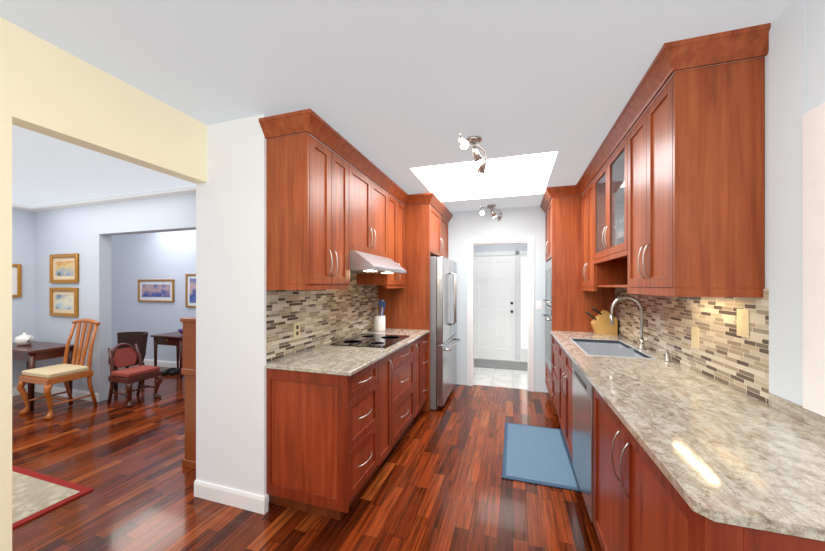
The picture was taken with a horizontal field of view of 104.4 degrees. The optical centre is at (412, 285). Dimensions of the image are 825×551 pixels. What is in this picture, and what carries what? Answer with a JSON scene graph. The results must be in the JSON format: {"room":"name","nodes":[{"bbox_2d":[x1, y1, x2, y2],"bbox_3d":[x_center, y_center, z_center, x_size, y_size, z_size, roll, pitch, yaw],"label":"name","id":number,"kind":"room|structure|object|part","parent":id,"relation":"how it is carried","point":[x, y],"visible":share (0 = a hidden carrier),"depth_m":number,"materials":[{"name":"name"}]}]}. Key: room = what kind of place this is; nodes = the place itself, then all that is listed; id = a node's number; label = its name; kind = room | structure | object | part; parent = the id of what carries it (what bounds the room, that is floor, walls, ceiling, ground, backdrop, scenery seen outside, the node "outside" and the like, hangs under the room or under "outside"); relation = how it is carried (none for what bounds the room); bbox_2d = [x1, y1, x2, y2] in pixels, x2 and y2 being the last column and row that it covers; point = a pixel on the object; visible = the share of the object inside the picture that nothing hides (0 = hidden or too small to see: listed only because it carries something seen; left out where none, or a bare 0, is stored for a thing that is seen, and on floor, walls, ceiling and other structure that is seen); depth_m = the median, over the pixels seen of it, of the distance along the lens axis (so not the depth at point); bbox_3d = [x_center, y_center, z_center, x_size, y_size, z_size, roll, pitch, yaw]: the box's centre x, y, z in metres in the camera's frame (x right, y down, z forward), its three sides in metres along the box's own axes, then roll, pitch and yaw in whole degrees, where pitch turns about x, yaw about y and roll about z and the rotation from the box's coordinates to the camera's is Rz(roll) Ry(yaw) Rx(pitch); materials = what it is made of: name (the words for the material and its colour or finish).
{"room":"kitchen","nodes":[
{"label":"kitchen","id":0,"kind":"room"},
{"bbox_2d":[0,17,11,550],"bbox_3d":[-2.079,0.175,0.221,0.100,2.550,2.376,0,0,17],"label":"wall","id":1,"kind":"structure","parent":0,"point":[5,26],"depth_m":1.32,"materials":[{"name":"beige paint"}]},
{"bbox_2d":[12,208,33,387],"bbox_3d":[-5.925,0.175,2.410,0.150,2.550,4.250,0,0,17],"label":"wall","id":2,"kind":"structure","parent":0,"point":[22,220],"depth_m":4.32,"materials":[{"name":"blue paint"}]},
{"bbox_2d":[12,264,21,296],"bbox_3d":[-5.304,-0.070,4.087,0.030,0.440,0.420,0,0,17],"label":"framed picture","id":3,"kind":"object","parent":2,"relation":"attached to","point":[16,268],"visible":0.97,"depth_m":4.25},
{"bbox_2d":[12,384,98,401],"bbox_3d":[-5.210,1.397,2.186,1.350,0.105,4.250,0,0,17],"label":"baseboard","id":4,"kind":"structure","parent":2,"relation":"attached to","point":[39,388],"depth_m":4.21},
{"bbox_2d":[12,23,206,183],"bbox_3d":[-1.589,-0.905,1.781,0.100,0.390,0.894,0,0,17],"label":"header beam","id":5,"kind":"structure","parent":0,"point":[57,94],"depth_m":1.62,"materials":[{"name":"beige paint"}]},
{"bbox_2d":[34,193,195,401],"bbox_3d":[-3.265,0.175,3.871,4.350,2.550,0.130,0,0,17],"label":"wall","id":6,"kind":"structure","parent":0,"point":[87,231],"depth_m":4.08,"materials":[{"name":"blue paint"}]},
{"bbox_2d":[49,287,78,316],"bbox_3d":[-4.573,0.210,4.197,0.560,0.380,0.030,0,0,17],"label":"picture","id":7,"kind":"object","parent":6,"relation":"attached to","point":[63,302],"visible":1,"depth_m":4.19},
{"bbox_2d":[49,253,79,282],"bbox_3d":[-4.568,-0.230,4.196,0.570,0.380,0.030,0,0,17],"label":"picture","id":8,"kind":"object","parent":6,"relation":"attached to","point":[63,268],"visible":1,"depth_m":4.19},
{"bbox_2d":[12,186,195,211],"bbox_3d":[-3.850,-1.062,1.759,4.200,0.075,4.250,0,0,17],"label":"crown molding","id":9,"kind":"structure","parent":6,"relation":"attached to","point":[192,189],"depth_m":3.90,"materials":[{"name":"white wood"}]},
{"bbox_2d":[111,230,195,361],"bbox_3d":[-4.381,0.175,5.075,7.200,2.550,1.500,0,0,17],"label":"wall","id":10,"kind":"structure","parent":0,"point":[159,255],"depth_m":5.85,"materials":[{"name":"blue paint"}]},
{"bbox_2d":[138,279,174,301],"bbox_3d":[-4.648,0.085,5.793,0.900,0.410,0.030,0,0,17],"label":"picture","id":11,"kind":"object","parent":10,"relation":"attached to","point":[149,290],"visible":1,"depth_m":5.78},
{"bbox_2d":[143,359,179,367],"bbox_3d":[-4.126,1.397,5.637,7.050,0.105,0.016,0,0,17],"label":"baseboard","id":12,"kind":"structure","parent":10,"relation":"attached to","point":[160,363],"depth_m":5.74,"materials":[{"name":"white wood"}]},
{"bbox_2d":[185,274,195,307],"bbox_3d":[-3.723,0.080,5.503,0.460,0.580,0.030,0,0,17],"label":"framed picture","id":13,"kind":"object","parent":10,"relation":"attached to","point":[190,279],"visible":0.52,"depth_m":5.54},
{"bbox_2d":[12,364,601,550],"bbox_3d":[-3.343,1.480,2.706,10.600,0.060,6.360,0,0,17],"label":"floor","id":14,"kind":"structure","parent":0,"point":[441,487],"depth_m":2.25,"materials":[{"name":"brown wood"}]},
{"bbox_2d":[12,341,73,410],"bbox_3d":[-4.801,1.100,4.023,0.970,0.700,0.440,0,0,17],"label":"table","id":15,"kind":"object","parent":14,"relation":"on","point":[36,351],"visible":0.56,"depth_m":3.84,"materials":[{"name":"brown wood"}]},
{"bbox_2d":[14,333,33,345],"bbox_3d":[-4.918,0.670,4.059,0.185,0.160,0.203,0,0,-30],"label":"teapot","id":16,"kind":"object","parent":15,"relation":"on","point":[24,339],"visible":1,"depth_m":4.02,"materials":[{"name":"ceramic"}]},
{"bbox_2d":[12,465,93,529],"bbox_3d":[-4.013,1.444,1.307,2.760,0.012,2.890,0,0,17],"label":"dining rug","id":17,"kind":"object","parent":14,"relation":"on","point":[34,494],"visible":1,"depth_m":2.22,"materials":[{"name":"beige carpet"}]},
{"bbox_2d":[17,319,100,419],"bbox_3d":[-4.115,0.938,3.753,0.544,1.066,0.517,0,0,17],"label":"dining chair","id":18,"kind":"object","parent":14,"relation":"on","point":[47,376],"visible":0.98,"depth_m":3.74,"materials":[{"name":"brown wood"}]},
{"bbox_2d":[114,332,147,389],"bbox_3d":[-4.256,1.080,4.706,0.564,0.740,0.570,0,0,17],"label":"wicker chair","id":19,"kind":"object","parent":14,"relation":"on","point":[139,338],"visible":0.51,"depth_m":4.88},
{"bbox_2d":[107,343,162,407],"bbox_3d":[-3.517,1.102,4.039,0.468,0.743,0.406,0,0,17],"label":"chair","id":20,"kind":"object","parent":14,"relation":"on","point":[122,357],"visible":0.99,"depth_m":4.00,"materials":[{"name":"fabric"}]},
{"bbox_2d":[150,332,182,378],"bbox_3d":[-3.831,1.120,5.259,0.660,0.660,0.460,0,0,17],"label":"side table","id":21,"kind":"object","parent":14,"relation":"on","point":[172,338],"visible":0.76,"depth_m":5.10,"materials":[{"name":"brown wood"}]},
{"bbox_2d":[162,367,179,374],"bbox_3d":[-3.961,1.402,5.278,0.210,0.095,0.267,0,0,17],"label":"shoes","id":22,"kind":"object","parent":14,"relation":"on","point":[173,370],"visible":0.79,"depth_m":5.23,"materials":[{"name":"black plastic"}]},
{"bbox_2d":[180,316,195,469],"bbox_3d":[-1.732,0.853,2.630,0.210,1.195,0.210,0,0,17],"label":"wooden pedestal","id":23,"kind":"object","parent":14,"relation":"on","point":[189,323],"visible":0.23,"depth_m":2.55,"materials":[{"name":"brown wood"}]},
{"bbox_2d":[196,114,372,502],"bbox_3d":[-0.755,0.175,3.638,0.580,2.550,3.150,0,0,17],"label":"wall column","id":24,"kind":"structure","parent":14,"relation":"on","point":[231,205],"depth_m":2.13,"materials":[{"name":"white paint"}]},
{"bbox_2d":[194,480,267,514],"bbox_3d":[-1.219,1.397,2.135,0.596,0.105,0.035,0,0,17],"label":"baseboard","id":25,"kind":"structure","parent":24,"relation":"attached to","point":[244,500],"depth_m":2.11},
{"bbox_2d":[266,274,377,361],"bbox_3d":[-0.695,0.191,2.980,0.008,0.625,1.846,0,0,17],"label":"backsplash","id":26,"kind":"structure","parent":24,"relation":"attached to","point":[324,316],"depth_m":2.62,"materials":[{"name":"tile"}]},
{"bbox_2d":[294,322,299,338],"bbox_3d":[-0.868,0.333,2.405,0.008,0.115,0.070,0,0,17],"label":"outlet","id":27,"kind":"object","parent":26,"relation":"attached to","point":[296,325],"depth_m":2.40,"materials":[{"name":"beige plastic"}]},
{"bbox_2d":[259,109,459,519],"bbox_3d":[-0.130,0.200,3.353,0.859,2.500,3.073,0,0,17],"label":"units","id":28,"kind":"object","parent":14,"relation":"on","point":[336,410],"visible":1,"depth_m":2.22,"materials":[{"name":"brown wood"}]},
{"bbox_2d":[265,328,429,375],"bbox_3d":[-0.393,0.517,2.869,0.648,0.025,1.880,0,0,17],"label":"countertop","id":29,"kind":"structure","parent":28,"relation":"on","point":[326,358],"depth_m":2.26,"materials":[{"name":"stone"}]},
{"bbox_3d":[-0.183,-1.000,3.370,0.671,0.100,3.073,0,0,17],"label":"moulding crown","id":30,"kind":"part","parent":28,"relation":"part of","materials":[{"name":"brown wood"}]},
{"bbox_3d":[-0.365,0.501,2.976,0.520,0.008,0.660,0,0,17],"label":"cooktop glass","id":31,"kind":"part","parent":28,"relation":"part of","materials":[{"name":"black glass"}]},
{"bbox_2d":[350,250,406,273],"bbox_3d":[-0.438,-0.200,2.884,0.553,0.157,0.770,0,0,17],"label":"range hood","id":32,"kind":"object","parent":28,"relation":"attached to","point":[361,261],"depth_m":2.64,"materials":[{"name":"silver metal"}]},
{"bbox_2d":[378,203,447,411],"bbox_3d":[0.072,0.250,4.305,0.675,2.400,1.137,0,0,17],"label":"cabinet","id":33,"kind":"object","parent":28,"relation":"in","point":[413,306],"depth_m":3.73,"materials":[{"name":"brown wood"}]},
{"bbox_2d":[430,257,459,409],"bbox_3d":[0.162,0.555,4.236,0.831,1.790,0.940,0,0,17],"label":"refrigerator","id":34,"kind":"object","parent":28,"relation":"in","point":[443,271],"depth_m":3.73,"materials":[{"name":"silver metal"}]},
{"bbox_2d":[502,422,580,491],"bbox_3d":[1.088,1.444,2.813,0.550,0.013,1.020,0,0,17],"label":"kitchen mat","id":35,"kind":"object","parent":14,"relation":"on","point":[537,455],"visible":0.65,"depth_m":2.68,"materials":[{"name":"blue fabric"}]},
{"bbox_2d":[540,23,824,550],"bbox_3d":[1.507,0.175,2.455,0.697,2.550,3.808,0,0,17],"label":"units","id":36,"kind":"object","parent":14,"relation":"on","point":[666,454],"visible":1,"depth_m":1.45,"materials":[{"name":"brown wood"}]},
{"bbox_2d":[542,259,551,374],"bbox_3d":[1.677,0.350,3.999,0.076,1.320,0.732,0,0,17],"label":"oven","id":37,"kind":"object","parent":36,"relation":"in","point":[547,316],"depth_m":3.93,"materials":[{"name":"silver metal"}]},
{"bbox_2d":[545,195,614,414],"bbox_3d":[1.976,0.225,3.896,0.660,2.450,0.777,0,0,17],"label":"cabinet","id":38,"kind":"object","parent":36,"relation":"in","point":[566,305],"depth_m":3.57,"materials":[{"name":"brown wood"}]},
{"bbox_2d":[572,360,592,521],"bbox_3d":[1.361,0.993,1.983,0.587,0.915,0.592,0,0,17],"label":"dishwasher","id":39,"kind":"object","parent":36,"relation":"in","point":[582,387],"depth_m":1.98,"materials":[{"name":"silver metal"}]},
{"bbox_3d":[1.631,-1.050,2.853,0.696,0.100,2.973,0,0,17],"label":"moulding crown","id":40,"kind":"part","parent":36,"relation":"part of","materials":[{"name":"brown wood"}]},
{"bbox_2d":[659,349,670,361],"bbox_3d":[1.696,0.465,2.151,0.069,0.081,0.036,0,0,17],"label":"soap dispenser","id":41,"kind":"object","parent":36,"relation":"on","point":[667,359],"depth_m":2.14,"materials":[{"name":"silver metal"}]},
{"bbox_2d":[551,331,824,540],"bbox_3d":[1.413,0.490,2.077,0.643,0.080,3.030,0,0,17],"label":"countertop","id":42,"kind":"structure","parent":36,"relation":"on","point":[735,457],"depth_m":1.06,"materials":[{"name":"stone"}]},
{"bbox_2d":[0,0,792,212],"bbox_3d":[-3.053,-1.140,3.631,10.600,0.080,8.300,0,0,17],"label":"ceiling","id":43,"kind":"structure","parent":0,"point":[400,81],"depth_m":1.61,"materials":[{"name":"paint"}]},
{"bbox_2d":[458,133,486,173],"bbox_3d":[0.457,-1.008,2.395,0.121,0.184,0.588,0,0,30],"label":"track","id":44,"kind":"object","parent":43,"relation":"attached to","point":[473,141],"visible":1,"depth_m":2.39,"materials":[{"name":"silver metal"}]},
{"bbox_2d":[412,152,556,201],"bbox_3d":[0.769,-1.475,3.401,1.270,0.750,1.250,0,0,17],"label":"skylight well","id":45,"kind":"object","parent":43,"relation":"in","point":[511,174],"visible":0.2,"depth_m":3.96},
{"bbox_2d":[480,204,501,220],"bbox_3d":[1.072,-1.008,4.361,0.121,0.184,0.588,0,0,45],"label":"track","id":46,"kind":"object","parent":43,"relation":"attached to","point":[491,206],"visible":1,"depth_m":4.35,"materials":[{"name":"silver metal"}]},
{"bbox_2d":[439,205,548,392],"bbox_3d":[1.183,0.175,4.618,2.610,2.550,0.120,0,0,17],"label":"wall","id":47,"kind":"structure","parent":0,"point":[529,220],"depth_m":4.55,"materials":[{"name":"paint"}]},
{"bbox_2d":[467,236,533,391],"bbox_3d":[1.252,0.380,4.588,0.920,2.140,0.136,0,0,17],"label":"door frame","id":48,"kind":"structure","parent":47,"relation":"attached to","point":[529,240],"depth_m":4.52,"materials":[{"name":"white wood"}]},
{"bbox_2d":[536,301,541,308],"bbox_3d":[1.731,0.260,4.377,0.070,0.120,0.011,0,0,17],"label":"light switch","id":49,"kind":"object","parent":47,"relation":"attached to","point":[538,303],"visible":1,"depth_m":4.37,"materials":[{"name":"white plastic"}]},
{"bbox_2d":[473,358,526,388],"bbox_3d":[1.502,1.480,5.534,1.850,0.060,1.940,0,0,17],"label":"floor","id":50,"kind":"structure","parent":0,"point":[507,378],"depth_m":5.07,"materials":[{"name":"white tile"}]},
{"bbox_2d":[474,359,526,370],"bbox_3d":[1.614,1.444,5.876,1.160,0.012,0.580,0,0,17],"label":"mat","id":51,"kind":"object","parent":50,"relation":"on","point":[509,365],"visible":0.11,"depth_m":5.86,"materials":[{"name":"grey fabric"}]},
{"bbox_2d":[474,243,526,251],"bbox_3d":[1.511,0.175,5.563,1.850,2.550,1.880,0,0,17],"label":"wall","id":52,"kind":"structure","parent":0,"point":[499,247],"depth_m":6.27,"materials":[{"name":"paint"}]},
{"bbox_2d":[474,251,526,361],"bbox_3d":[1.721,0.390,6.215,1.240,2.120,0.100,0,0,17],"label":"entry door","id":53,"kind":"structure","parent":52,"relation":"in","point":[500,280],"depth_m":6.23,"materials":[{"name":"white paint"}]},
{"bbox_2d":[741,0,824,416],"bbox_3d":[1.822,0.175,2.101,0.182,2.550,8.300,0,0,17],"label":"wall","id":54,"kind":"structure","parent":0,"point":[795,59],"depth_m":1.22,"materials":[{"name":"paint"}]},
{"bbox_2d":[615,287,768,403],"bbox_3d":[1.845,0.258,2.384,0.008,0.491,2.182,0,0,17],"label":"backsplash","id":55,"kind":"structure","parent":54,"relation":"attached to","point":[741,363],"depth_m":1.78,"materials":[{"name":"tile"}]}
]}

